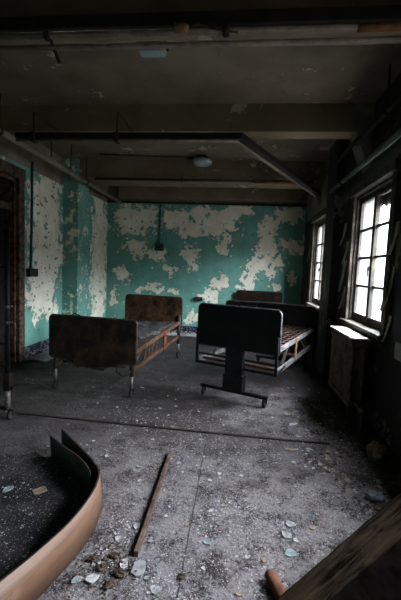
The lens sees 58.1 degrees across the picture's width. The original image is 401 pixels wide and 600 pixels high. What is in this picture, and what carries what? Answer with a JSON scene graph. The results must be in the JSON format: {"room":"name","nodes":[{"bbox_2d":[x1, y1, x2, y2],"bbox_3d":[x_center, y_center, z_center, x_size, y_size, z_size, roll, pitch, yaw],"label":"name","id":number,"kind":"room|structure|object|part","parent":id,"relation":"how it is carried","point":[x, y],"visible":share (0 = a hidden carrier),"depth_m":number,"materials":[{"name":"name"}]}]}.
{"room":"hospital room","nodes":[
{"label":"hospital room","id":0,"kind":"room"},
{"bbox_2d":[0,155,16,178],"bbox_3d":[-2.848,-1.824,4.587,0.250,0.230,1.300,3,5,6],"label":"wall","id":1,"kind":"structure","parent":0,"point":[1,156],"depth_m":5.05,"materials":[{"name":"teal paint"}]},
{"bbox_2d":[17,163,62,346],"bbox_3d":[-2.746,-0.587,6.048,0.282,2.930,1.420,3,5,6],"label":"wall","id":2,"kind":"structure","parent":0,"point":[43,293],"depth_m":6.03,"materials":[{"name":"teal paint"}]},
{"bbox_2d":[0,158,25,361],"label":"door","id":3,"kind":"structure","parent":2,"relation":"in","point":[12,190],"depth_m":5.30,"materials":[{"name":"brown wood"}]},
{"bbox_2d":[26,161,37,276],"bbox_3d":[-2.613,-1.249,5.607,0.070,1.768,0.230,3,5,6],"label":"conduit","id":4,"kind":"object","parent":2,"relation":"attached to","point":[30,272],"visible":1,"depth_m":5.61,"materials":[{"name":"metal"}]},
{"bbox_2d":[25,339,48,358],"bbox_3d":[-2.678,0.784,6.191,0.030,0.190,1.360,3,5,6],"label":"baseboard","id":5,"kind":"structure","parent":2,"relation":"attached to","point":[40,345],"depth_m":5.92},
{"bbox_2d":[0,138,107,316],"bbox_3d":[-2.922,-0.602,3.281,0.481,3.410,10.400,3,5,6],"label":"wall","id":6,"kind":"structure","parent":0,"point":[98,209],"depth_m":7.57,"materials":[{"name":"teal paint"}]},
{"bbox_2d":[62,158,88,315],"bbox_3d":[-2.489,-0.892,6.924,0.490,3.410,0.460,3,5,6],"label":"pilaster","id":7,"kind":"object","parent":6,"relation":"attached to","point":[75,192],"visible":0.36,"depth_m":6.71,"materials":[{"name":"teal paint"}]},
{"bbox_2d":[0,335,400,599],"bbox_3d":[-1.659,1.261,3.299,7.870,0.200,11.000,3,5,6],"label":"floor","id":8,"kind":"structure","parent":0,"point":[20,435],"depth_m":2.82,"materials":[{"name":"grey concrete"}]},
{"bbox_2d":[0,229,15,419],"bbox_3d":[-2.228,0.213,3.545,1.025,1.800,0.089,4,5,20],"label":"pole stand","id":9,"kind":"object","parent":8,"relation":"on","point":[8,386],"visible":1,"depth_m":3.39,"materials":[{"name":"black metal"}]},
{"bbox_3d":[-2.264,0.359,3.581,0.953,1.500,0.037,4,5,21],"label":"frame","id":10,"kind":"part","parent":9,"relation":"part of","materials":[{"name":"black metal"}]},
{"bbox_3d":[-1.842,0.884,3.450,0.048,0.330,0.048,3,5,6],"label":"leg","id":11,"kind":"part","parent":9,"relation":"part of","materials":[{"name":"silver metal"}]},
{"bbox_2d":[26,345,52,361],"bbox_3d":[-2.430,0.830,6.139,0.523,0.118,1.294,3,5,6],"label":"heap","id":12,"kind":"object","parent":8,"relation":"on","point":[44,356],"visible":0.27,"depth_m":5.68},
{"bbox_2d":[0,450,88,579],"bbox_3d":[-1.235,1.277,2.046,1.163,0.010,1.600,3,5,6],"label":"sheet","id":13,"kind":"object","parent":8,"relation":"on","point":[21,534],"visible":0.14,"depth_m":2.24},
{"bbox_2d":[2,485,13,492],"bbox_3d":[-1.264,1.237,2.367,0.053,0.012,0.082,6,6,35],"label":"chip","id":14,"kind":"object","parent":13,"relation":"on","point":[8,488],"visible":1,"depth_m":2.36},
{"bbox_2d":[32,486,46,494],"bbox_3d":[-1.050,1.246,2.360,0.085,0.011,0.072,-2,6,-41],"label":"chip","id":15,"kind":"object","parent":13,"relation":"on","point":[41,489],"visible":1,"depth_m":2.36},
{"bbox_2d":[0,429,102,599],"bbox_3d":[-0.828,1.194,1.994,0.495,0.220,1.773,2,5,-6],"label":"plywood panel","id":16,"kind":"object","parent":8,"relation":"on","point":[30,579],"visible":0.98,"depth_m":1.81,"materials":[{"name":"beige wood"}]},
{"bbox_2d":[71,575,80,583],"bbox_3d":[-0.591,1.332,1.718,0.040,0.010,0.044,2,5,-8],"label":"flake","id":17,"kind":"object","parent":8,"relation":"on","point":[74,580],"visible":1,"depth_m":1.71,"materials":[{"name":"paint"}]},
{"bbox_2d":[85,574,99,583],"bbox_3d":[-0.520,1.333,1.728,0.050,0.011,0.056,4,5,19],"label":"chip","id":18,"kind":"object","parent":8,"relation":"on","point":[92,578],"visible":1,"depth_m":1.73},
{"bbox_2d":[88,555,99,561],"bbox_3d":[-0.542,1.317,1.840,0.073,0.030,0.037,3,5,6],"label":"lump","id":19,"kind":"object","parent":8,"relation":"on","point":[91,558],"visible":1,"depth_m":1.83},
{"bbox_2d":[56,538,136,599],"bbox_3d":[-0.472,1.328,1.780,0.329,0.018,0.385,3,5,6],"label":"debris","id":20,"kind":"object","parent":8,"relation":"on","point":[123,550],"visible":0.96,"depth_m":1.81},
{"bbox_2d":[96,563,106,570],"bbox_3d":[-0.492,1.325,1.788,0.062,0.022,0.039,2,5,-9],"label":"lump","id":21,"kind":"object","parent":8,"relation":"on","point":[102,566],"visible":1,"depth_m":1.78,"materials":[{"name":"brown soil"}]},
{"bbox_2d":[103,578,116,588],"bbox_3d":[-0.428,1.334,1.693,0.063,0.033,0.048,0,5,-21],"label":"lump","id":22,"kind":"object","parent":8,"relation":"on","point":[110,583],"visible":1,"depth_m":1.69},
{"bbox_2d":[110,552,118,559],"bbox_3d":[-0.444,1.317,1.869,0.054,0.028,0.045,3,5,6],"label":"lump","id":23,"kind":"object","parent":8,"relation":"on","point":[114,555],"visible":1,"depth_m":1.86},
{"bbox_2d":[49,294,182,397],"bbox_3d":[-1.042,0.510,5.153,1.123,1.031,2.106,3,5,12],"label":"hospital bed","id":24,"kind":"object","parent":8,"relation":"on","point":[95,343],"visible":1,"depth_m":4.23,"materials":[{"name":"metal"}]},
{"bbox_3d":[-1.744,0.882,4.350,0.036,0.170,0.037,3,5,12],"label":"leg","id":25,"kind":"part","parent":24,"relation":"part of","materials":[{"name":"metal"}]},
{"bbox_3d":[-1.257,0.495,4.179,1.090,0.580,0.030,3,5,12],"label":"footboard","id":26,"kind":"part","parent":24,"relation":"part of","materials":[{"name":"brown metal"}]},
{"bbox_3d":[-1.257,0.495,4.179,1.123,0.613,0.033,3,5,12],"label":"edge trim","id":27,"kind":"part","parent":24,"relation":"part of","materials":[{"name":"brown metal"}]},
{"bbox_3d":[-0.888,0.813,4.113,0.208,0.115,0.061,4,5,21],"label":"crank handle","id":28,"kind":"part","parent":24,"relation":"part of","materials":[{"name":"metal"}]},
{"bbox_3d":[-0.789,0.939,4.138,0.036,0.170,0.037,3,5,12],"label":"leg","id":29,"kind":"part","parent":24,"relation":"part of","materials":[{"name":"metal"}]},
{"bbox_3d":[-0.804,0.194,6.141,1.000,0.515,0.030,3,5,12],"label":"headboard","id":30,"kind":"part","parent":24,"relation":"part of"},
{"bbox_3d":[-0.804,0.194,6.141,1.033,0.548,0.033,3,5,12],"label":"edge trim","id":31,"kind":"part","parent":24,"relation":"part of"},
{"bbox_3d":[-0.585,0.716,5.093,0.030,0.120,1.962,3,5,12],"label":"rail","id":32,"kind":"part","parent":24,"relation":"part of","materials":[{"name":"brown metal"}]},
{"bbox_3d":[-0.578,0.502,5.070,0.035,0.154,1.992,3,5,12],"label":"rail","id":33,"kind":"part","parent":24,"relation":"part of","materials":[{"name":"brown metal"}]},
{"bbox_2d":[113,568,126,576],"bbox_3d":[-0.389,1.328,1.759,0.066,0.028,0.049,7,7,43],"label":"lump","id":34,"kind":"object","parent":8,"relation":"on","point":[119,572],"visible":1,"depth_m":1.75,"materials":[{"name":"brown stone"}]},
{"bbox_2d":[120,559,127,568],"bbox_3d":[-0.387,1.331,1.819,0.039,0.011,0.059,2,5,-5],"label":"chip","id":35,"kind":"object","parent":8,"relation":"on","point":[125,560],"visible":0.89,"depth_m":1.82,"materials":[{"name":"white paint"}]},
{"bbox_2d":[133,522,140,529],"bbox_3d":[-0.370,1.309,2.088,0.040,0.010,0.049,3,5,9],"label":"chip","id":36,"kind":"object","parent":8,"relation":"on","point":[136,525],"visible":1,"depth_m":2.09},
{"bbox_2d":[131,559,145,576],"bbox_3d":[-0.306,1.335,1.798,0.066,0.012,0.103,3,5,6],"label":"chip","id":37,"kind":"object","parent":8,"relation":"on","point":[140,565],"visible":1,"depth_m":1.79,"materials":[{"name":"white paint"}]},
{"bbox_2d":[134,450,171,556],"bbox_3d":[-0.287,1.275,2.399,0.022,0.034,1.065,3,5,5],"label":"wooden lath","id":38,"kind":"object","parent":8,"relation":"on","point":[153,502],"visible":1,"depth_m":2.21,"materials":[{"name":"brown wood"}]},
{"bbox_2d":[151,586,160,594],"bbox_3d":[-0.206,1.351,1.678,0.052,0.009,0.037,-1,6,-37],"label":"flake","id":39,"kind":"object","parent":8,"relation":"on","point":[156,590],"visible":1,"depth_m":1.68,"materials":[{"name":"white paint"}]},
{"bbox_2d":[14,411,329,444],"bbox_3d":[-0.378,1.198,3.397,3.072,0.014,0.041,3,5,7],"label":"floor strip","id":40,"kind":"object","parent":8,"relation":"on","point":[21,413],"visible":0.93,"depth_m":3.37,"materials":[{"name":"metal"}]},
{"bbox_2d":[154,331,195,336],"bbox_3d":[-0.827,0.736,8.193,2.635,0.088,0.387,3,5,6],"label":"heap","id":41,"kind":"object","parent":8,"relation":"on","point":[183,334],"visible":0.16,"depth_m":8.10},
{"bbox_2d":[178,573,186,579],"bbox_3d":[-0.090,1.346,1.756,0.046,0.025,0.030,3,5,6],"label":"lump","id":42,"kind":"object","parent":8,"relation":"on","point":[182,576],"visible":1,"depth_m":1.75,"materials":[{"name":"brown stone"}]},
{"bbox_2d":[6,337,400,599],"bbox_3d":[-0.393,1.075,4.862,4.382,0.009,6.816,3,5,6],"label":"crumbs","id":43,"kind":"object","parent":8,"relation":"on","point":[128,526],"visible":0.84,"depth_m":2.19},
{"bbox_2d":[203,539,209,544],"bbox_3d":[0.034,1.335,1.988,0.039,0.008,0.036,2,5,0],"label":"flake","id":44,"kind":"object","parent":8,"relation":"on","point":[206,542],"visible":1,"depth_m":1.99,"materials":[{"name":"white paint"}]},
{"bbox_2d":[235,591,242,596],"bbox_3d":[0.180,1.366,1.681,0.036,0.009,0.033,4,5,24],"label":"flake","id":45,"kind":"object","parent":8,"relation":"on","point":[238,593],"visible":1,"depth_m":1.68,"materials":[{"name":"beige paint"}]},
{"bbox_2d":[225,290,283,351],"bbox_3d":[1.107,0.401,7.185,1.033,1.081,1.733,3,5,11],"label":"hospital bed","id":46,"kind":"object","parent":8,"relation":"on","point":[248,298],"visible":0.19,"depth_m":7.93,"materials":[{"name":"metal"}]},
{"bbox_3d":[0.946,0.298,6.340,1.000,0.515,0.030,3,5,11],"label":"footboard","id":47,"kind":"part","parent":46,"relation":"part of","materials":[{"name":"black metal"}]},
{"bbox_3d":[0.946,0.298,6.340,1.033,0.548,0.033,3,5,11],"label":"edge trim","id":48,"kind":"part","parent":46,"relation":"part of","materials":[{"name":"black metal"}]},
{"bbox_3d":[1.286,0.072,7.994,0.980,0.515,0.030,3,5,11],"label":"headboard","id":49,"kind":"part","parent":46,"relation":"part of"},
{"bbox_3d":[1.286,0.072,7.994,1.013,0.548,0.033,3,5,11],"label":"edge trim","id":50,"kind":"part","parent":46,"relation":"part of","materials":[{"name":"brown wood"}]},
{"bbox_2d":[195,302,315,407],"bbox_3d":[0.860,0.567,4.971,1.048,1.103,1.985,5,6,29],"label":"hospital bed","id":51,"kind":"object","parent":8,"relation":"on","point":[266,328],"visible":1,"depth_m":4.18,"materials":[{"name":"black metal"}]},
{"bbox_3d":[0.450,0.676,5.226,0.030,0.055,1.880,5,6,30],"label":"rail","id":52,"kind":"part","parent":51,"relation":"part of","materials":[{"name":"white metal"}]},
{"bbox_3d":[0.422,0.324,4.155,1.020,0.490,0.030,5,6,29],"label":"footboard","id":53,"kind":"part","parent":51,"relation":"part of","materials":[{"name":"black metal"}]},
{"bbox_3d":[0.465,0.574,4.270,1.020,0.425,0.316,5,6,29],"label":"bumper frame","id":54,"kind":"part","parent":51,"relation":"part of","materials":[{"name":"black metal"}]},
{"bbox_3d":[0.422,0.324,4.155,1.048,0.518,0.028,5,6,29],"label":"edge trim","id":55,"kind":"part","parent":51,"relation":"part of","materials":[{"name":"black metal"}]},
{"bbox_3d":[1.349,0.298,5.797,0.940,0.440,0.030,5,6,29],"label":"headboard","id":56,"kind":"part","parent":51,"relation":"part of","materials":[{"name":"black metal"}]},
{"bbox_3d":[1.349,0.298,5.797,0.973,0.473,0.033,5,6,29],"label":"edge trim","id":57,"kind":"part","parent":51,"relation":"part of","materials":[{"name":"black metal"}]},
{"bbox_3d":[1.271,0.749,4.763,0.030,0.055,1.880,5,5,29],"label":"rail","id":58,"kind":"part","parent":51,"relation":"part of","materials":[{"name":"silver metal"}]},
{"bbox_3d":[1.212,0.634,4.605,0.022,0.280,0.050,5,6,29],"label":"rail post","id":59,"kind":"part","parent":51,"relation":"part of","materials":[{"name":"metal"}]},
{"bbox_3d":[1.291,0.508,4.761,0.030,0.050,1.840,5,5,29],"label":"rail","id":60,"kind":"part","parent":51,"relation":"part of","materials":[{"name":"white metal"}]},
{"bbox_2d":[264,569,285,598],"bbox_3d":[0.369,1.347,1.656,0.060,0.059,0.222,1,5,-17],"label":"rusty pipe","id":61,"kind":"object","parent":8,"relation":"on","point":[271,577],"visible":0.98,"depth_m":1.69,"materials":[{"name":"brown metal"}]},
{"bbox_2d":[281,530,291,538],"bbox_3d":[0.492,1.345,2.065,0.060,0.011,0.053,4,5,15],"label":"chip","id":62,"kind":"object","parent":8,"relation":"on","point":[286,535],"visible":1,"depth_m":2.06,"materials":[{"name":"white paint"}]},
{"bbox_2d":[285,520,295,527],"bbox_3d":[0.538,1.339,2.159,0.060,0.011,0.061,0,5,-25],"label":"chip","id":63,"kind":"object","parent":8,"relation":"on","point":[289,524],"visible":1,"depth_m":2.15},
{"bbox_2d":[284,448,297,450],"bbox_3d":[0.772,1.272,3.062,0.116,0.013,0.041,3,5,5],"label":"chip","id":64,"kind":"object","parent":8,"relation":"on","point":[287,449],"visible":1,"depth_m":3.06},
{"bbox_2d":[285,549,297,557],"bbox_3d":[0.487,1.357,1.934,0.064,0.010,0.064,5,5,25],"label":"chip","id":65,"kind":"object","parent":8,"relation":"on","point":[290,553],"visible":1,"depth_m":1.93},
{"bbox_2d":[296,311,317,365],"bbox_3d":[1.878,0.592,6.449,0.190,0.888,1.120,3,5,6],"label":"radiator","id":66,"kind":"object","parent":8,"relation":"on","point":[308,339],"visible":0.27,"depth_m":6.06,"materials":[{"name":"black metal"}]},
{"bbox_2d":[277,492,400,599],"bbox_3d":[0.716,1.246,1.406,1.619,0.320,0.463,-2,6,-39],"label":"timber","id":67,"kind":"object","parent":8,"relation":"on","point":[366,565],"visible":1,"depth_m":1.50,"materials":[{"name":"brown wood"}]},
{"bbox_2d":[291,397,399,508],"bbox_3d":[1.305,1.262,3.297,0.685,0.037,2.017,3,5,6],"label":"debris","id":68,"kind":"object","parent":8,"relation":"on","point":[311,407],"visible":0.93,"depth_m":3.06,"materials":[{"name":"grey gravel"}]},
{"bbox_2d":[328,326,369,430],"bbox_3d":[1.596,0.794,3.922,0.190,0.888,0.940,3,5,6],"label":"radiator","id":69,"kind":"object","parent":8,"relation":"on","point":[349,347],"visible":1,"depth_m":3.74,"materials":[{"name":"grey metal"}]},
{"bbox_2d":[365,490,384,501],"bbox_3d":[1.171,1.315,2.428,0.120,0.071,0.084,3,5,6],"label":"stone block","id":70,"kind":"object","parent":8,"relation":"on","point":[374,496],"visible":1,"depth_m":2.40,"materials":[{"name":"stone"}]},
{"bbox_2d":[366,440,387,462],"bbox_3d":[1.442,1.244,2.967,0.159,0.174,0.161,-1,6,-36],"label":"lump","id":71,"kind":"object","parent":8,"relation":"on","point":[376,451],"visible":1,"depth_m":2.92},
{"bbox_2d":[0,36,400,160],"bbox_3d":[-0.519,-2.285,2.896,5.270,0.200,11.000,3,5,6],"label":"ceiling","id":72,"kind":"structure","parent":0,"point":[359,73],"depth_m":3.67,"materials":[{"name":"beige paint"}]},
{"bbox_2d":[0,93,121,203],"bbox_3d":[-2.357,-2.012,3.116,0.094,0.468,10.375,3,5,6],"label":"pipe","id":73,"kind":"object","parent":72,"relation":"hanging from","point":[3,133],"visible":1,"depth_m":5.18,"materials":[{"name":"metal"}]},
{"bbox_2d":[70,144,71,168],"bbox_3d":[-2.038,-2.261,5.688,0.020,0.381,0.040,3,5,6],"label":"rod","id":74,"kind":"object","parent":72,"relation":"hanging from","point":[71,144],"visible":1,"depth_m":5.68,"materials":[{"name":"metal"}]},
{"bbox_2d":[100,153,193,157],"bbox_3d":[-0.917,-2.466,6.176,1.617,0.024,0.024,2,5,0],"label":"conduit","id":75,"kind":"object","parent":72,"relation":"attached to","point":[100,153],"visible":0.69,"depth_m":6.17,"materials":[{"name":"metal"}]},
{"bbox_2d":[136,41,168,57],"bbox_3d":[-0.410,-2.152,3.097,0.260,0.090,0.140,3,5,6],"label":"ceiling lamp","id":76,"kind":"object","parent":72,"relation":"attached to","point":[145,53],"visible":0.53,"depth_m":3.08,"materials":[{"name":"glass"}]},
{"bbox_3d":[-0.411,-2.142,3.098,0.230,0.070,0.120,3,5,6],"label":"lamp shade","id":77,"kind":"part","parent":76,"relation":"part of","materials":[{"name":"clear glass"}]},
{"bbox_2d":[0,103,355,138],"bbox_3d":[-0.381,-2.156,4.349,4.670,0.330,0.230,3,5,6],"label":"beam","id":78,"kind":"structure","parent":72,"relation":"attached to","point":[294,120],"depth_m":4.22,"materials":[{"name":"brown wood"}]},
{"bbox_2d":[15,111,321,196],"bbox_3d":[0.279,-1.824,4.456,4.602,0.324,1.641,0,5,-25],"label":"rail","id":79,"kind":"object","parent":78,"relation":"hanging from","point":[240,139],"visible":1,"depth_m":3.80,"materials":[{"name":"metal"}]},
{"bbox_2d":[347,102,375,172],"bbox_3d":[1.783,-1.851,4.149,0.300,0.690,0.260,3,5,6],"label":"beam haunch","id":80,"kind":"structure","parent":78,"relation":"attached to","point":[362,114],"depth_m":4.01,"materials":[{"name":"paint"}]},
{"bbox_2d":[0,0,400,44],"bbox_3d":[-0.577,-2.004,2.461,4.670,0.330,0.240,3,5,6],"label":"beam","id":81,"kind":"structure","parent":72,"relation":"attached to","point":[8,8],"depth_m":2.36,"materials":[{"name":"brown wood"}]},
{"bbox_2d":[191,155,212,167],"bbox_3d":[0.025,-2.356,6.142,0.370,0.160,0.370,3,5,6],"label":"ceiling lamp","id":82,"kind":"object","parent":72,"relation":"attached to","point":[202,161],"visible":1,"depth_m":6.04,"materials":[{"name":"glass"}]},
{"bbox_2d":[79,159,326,188],"bbox_3d":[-0.134,-2.346,6.719,4.670,0.330,0.730,3,5,6],"label":"beam","id":83,"kind":"structure","parent":72,"relation":"attached to","point":[133,168],"depth_m":6.42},
{"bbox_2d":[95,176,313,184],"bbox_3d":[0.009,-2.089,6.266,3.810,0.110,0.076,3,5,6],"label":"pipe","id":84,"kind":"object","parent":83,"relation":"attached to","point":[264,181],"visible":1,"depth_m":6.24,"materials":[{"name":"metal"}]},
{"bbox_2d":[312,183,321,206],"bbox_3d":[2.029,-2.040,6.514,0.300,0.690,0.260,3,5,6],"label":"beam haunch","id":85,"kind":"structure","parent":83,"relation":"attached to","point":[317,199],"depth_m":6.39,"materials":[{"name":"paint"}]},
{"bbox_2d":[106,203,306,326],"bbox_3d":[0.095,-0.679,8.316,5.370,2.960,0.282,3,5,6],"label":"wall","id":86,"kind":"structure","parent":0,"point":[210,252],"depth_m":8.19,"materials":[{"name":"teal paint"}]},
{"bbox_2d":[154,204,163,250],"bbox_3d":[-0.931,-1.647,8.197,0.200,1.055,0.075,3,5,6],"label":"conduit","id":87,"kind":"object","parent":86,"relation":"attached to","point":[158,246],"visible":1,"depth_m":8.21,"materials":[{"name":"metal"}]},
{"bbox_2d":[195,297,202,300],"bbox_3d":[-0.041,-0.025,8.235,0.170,0.085,0.070,3,5,6],"label":"outlet box","id":88,"kind":"object","parent":86,"relation":"attached to","point":[196,298],"visible":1,"depth_m":8.20,"materials":[{"name":"metal"}]},
{"bbox_2d":[107,201,306,206],"bbox_3d":[0.091,-2.150,8.068,4.470,0.035,0.050,3,5,6],"label":"trim","id":89,"kind":"structure","parent":86,"relation":"attached to","point":[281,205],"depth_m":8.03,"materials":[{"name":"metal"}]},
{"bbox_2d":[161,326,295,339],"bbox_3d":[-0.024,0.712,8.318,4.470,0.190,0.030,3,5,6],"label":"baseboard","id":90,"kind":"structure","parent":86,"relation":"attached to","point":[193,329],"depth_m":8.33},
{"bbox_2d":[108,186,306,204],"bbox_3d":[0.116,-2.381,8.198,5.370,0.450,0.240,3,5,6],"label":"wall","id":91,"kind":"structure","parent":0,"point":[112,190],"depth_m":8.12,"materials":[{"name":"paint"}]},
{"bbox_2d":[118,186,307,202],"bbox_3d":[0.241,-2.331,7.967,4.170,0.240,0.200,3,5,6],"label":"beam","id":92,"kind":"structure","parent":91,"relation":"attached to","point":[124,192],"depth_m":7.88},
{"bbox_2d":[306,158,329,222],"bbox_3d":[2.180,-1.978,6.624,0.020,0.800,2.300,3,5,6],"label":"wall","id":93,"kind":"structure","parent":0,"point":[312,209],"depth_m":6.58,"materials":[{"name":"paint"}]},
{"bbox_2d":[300,72,400,458],"bbox_3d":[1.812,-0.370,2.808,0.312,3.410,10.400,3,5,6],"label":"wall","id":94,"kind":"structure","parent":0,"point":[382,379],"depth_m":3.51,"materials":[{"name":"paint"}]},
{"bbox_2d":[0,37,400,63],"bbox_3d":[-0.614,-1.604,2.280,4.650,0.166,0.090,3,5,6],"label":"pipe","id":95,"kind":"object","parent":94,"relation":"attached to","point":[53,47],"visible":0.96,"depth_m":2.21,"materials":[{"name":"metal"}]},
{"bbox_2d":[0,5,400,32],"bbox_3d":[-0.611,-1.727,2.255,4.650,0.075,0.060,3,5,6],"label":"ceiling beam","id":96,"kind":"structure","parent":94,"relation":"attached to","point":[380,13],"depth_m":2.16,"materials":[{"name":"brown wood"}]},
{"bbox_2d":[0,22,400,41],"bbox_3d":[-0.615,-1.658,2.250,4.650,0.066,0.064,3,5,6],"label":"pipe","id":97,"kind":"object","parent":94,"relation":"attached to","point":[47,35],"visible":0.98,"depth_m":2.17,"materials":[{"name":"metal"}]},
{"bbox_2d":[173,22,237,33],"bbox_3d":[0.031,-1.610,2.138,0.385,0.062,0.060,2,5,1],"label":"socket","id":98,"kind":"object","parent":97,"relation":"attached to","point":[178,27],"visible":1,"depth_m":2.13,"materials":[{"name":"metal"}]},
{"bbox_2d":[305,207,325,314],"bbox_3d":[2.157,-0.655,6.408,0.290,1.790,1.275,3,5,6],"label":"window","id":99,"kind":"structure","parent":94,"relation":"in","point":[318,228],"depth_m":6.81,"materials":[{"name":"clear glass"}]},
{"bbox_3d":[2.087,0.155,6.462,0.220,0.132,1.200,3,5,6],"label":"sill","id":100,"kind":"part","parent":99,"relation":"part of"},
{"bbox_3d":[2.150,-0.648,6.391,0.055,1.488,0.935,3,5,6],"label":"sash","id":101,"kind":"part","parent":99,"relation":"part of","materials":[{"name":"white wood"}]},
{"bbox_2d":[315,139,347,377],"bbox_3d":[1.938,-0.581,5.360,0.130,3.410,0.520,3,5,6],"label":"pilaster","id":102,"kind":"object","parent":94,"relation":"attached to","point":[334,206],"visible":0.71,"depth_m":5.18,"materials":[{"name":"paint"}]},
{"bbox_2d":[299,64,400,203],"bbox_3d":[1.848,-1.974,5.096,0.103,0.438,5.400,3,5,6],"label":"pipe","id":103,"kind":"object","parent":102,"relation":"attached to","point":[388,109],"visible":1,"depth_m":3.52,"materials":[{"name":"metal"}]},
{"bbox_2d":[329,128,400,193],"bbox_3d":[1.522,-1.411,1.453,0.082,0.343,7.780,3,5,6],"label":"pipe","id":104,"kind":"object","parent":94,"relation":"attached to","point":[397,134],"visible":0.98,"depth_m":3.74,"materials":[{"name":"metal"}]},
{"bbox_2d":[339,154,400,348],"bbox_3d":[1.902,-0.465,3.951,0.290,1.775,1.360,3,5,6],"label":"window","id":105,"kind":"structure","parent":94,"relation":"in","point":[365,222],"depth_m":3.97,"materials":[{"name":"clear glass"}]},
{"bbox_3d":[1.834,0.350,4.023,0.220,0.132,1.320,3,5,6],"label":"sill","id":106,"kind":"part","parent":105,"relation":"part of","materials":[{"name":"white paint"}]},
{"bbox_3d":[1.896,-0.452,3.952,0.055,1.488,1.055,3,5,6],"label":"sash","id":107,"kind":"part","parent":105,"relation":"part of","materials":[{"name":"white wood"}]},
{"bbox_2d":[382,191,390,206],"bbox_3d":[1.938,-1.030,3.720,0.007,0.160,0.380,3,5,6],"label":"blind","id":108,"kind":"object","parent":105,"relation":"attached to","point":[386,197],"visible":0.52,"depth_m":3.76,"materials":[{"name":"fabric"}]},
{"bbox_2d":[394,342,400,361],"bbox_3d":[1.696,0.444,3.047,0.030,0.150,0.200,3,5,6],"label":"wall plate","id":109,"kind":"object","parent":94,"relation":"attached to","point":[397,354],"visible":1,"depth_m":3.08,"materials":[{"name":"grey metal"}]}
]}

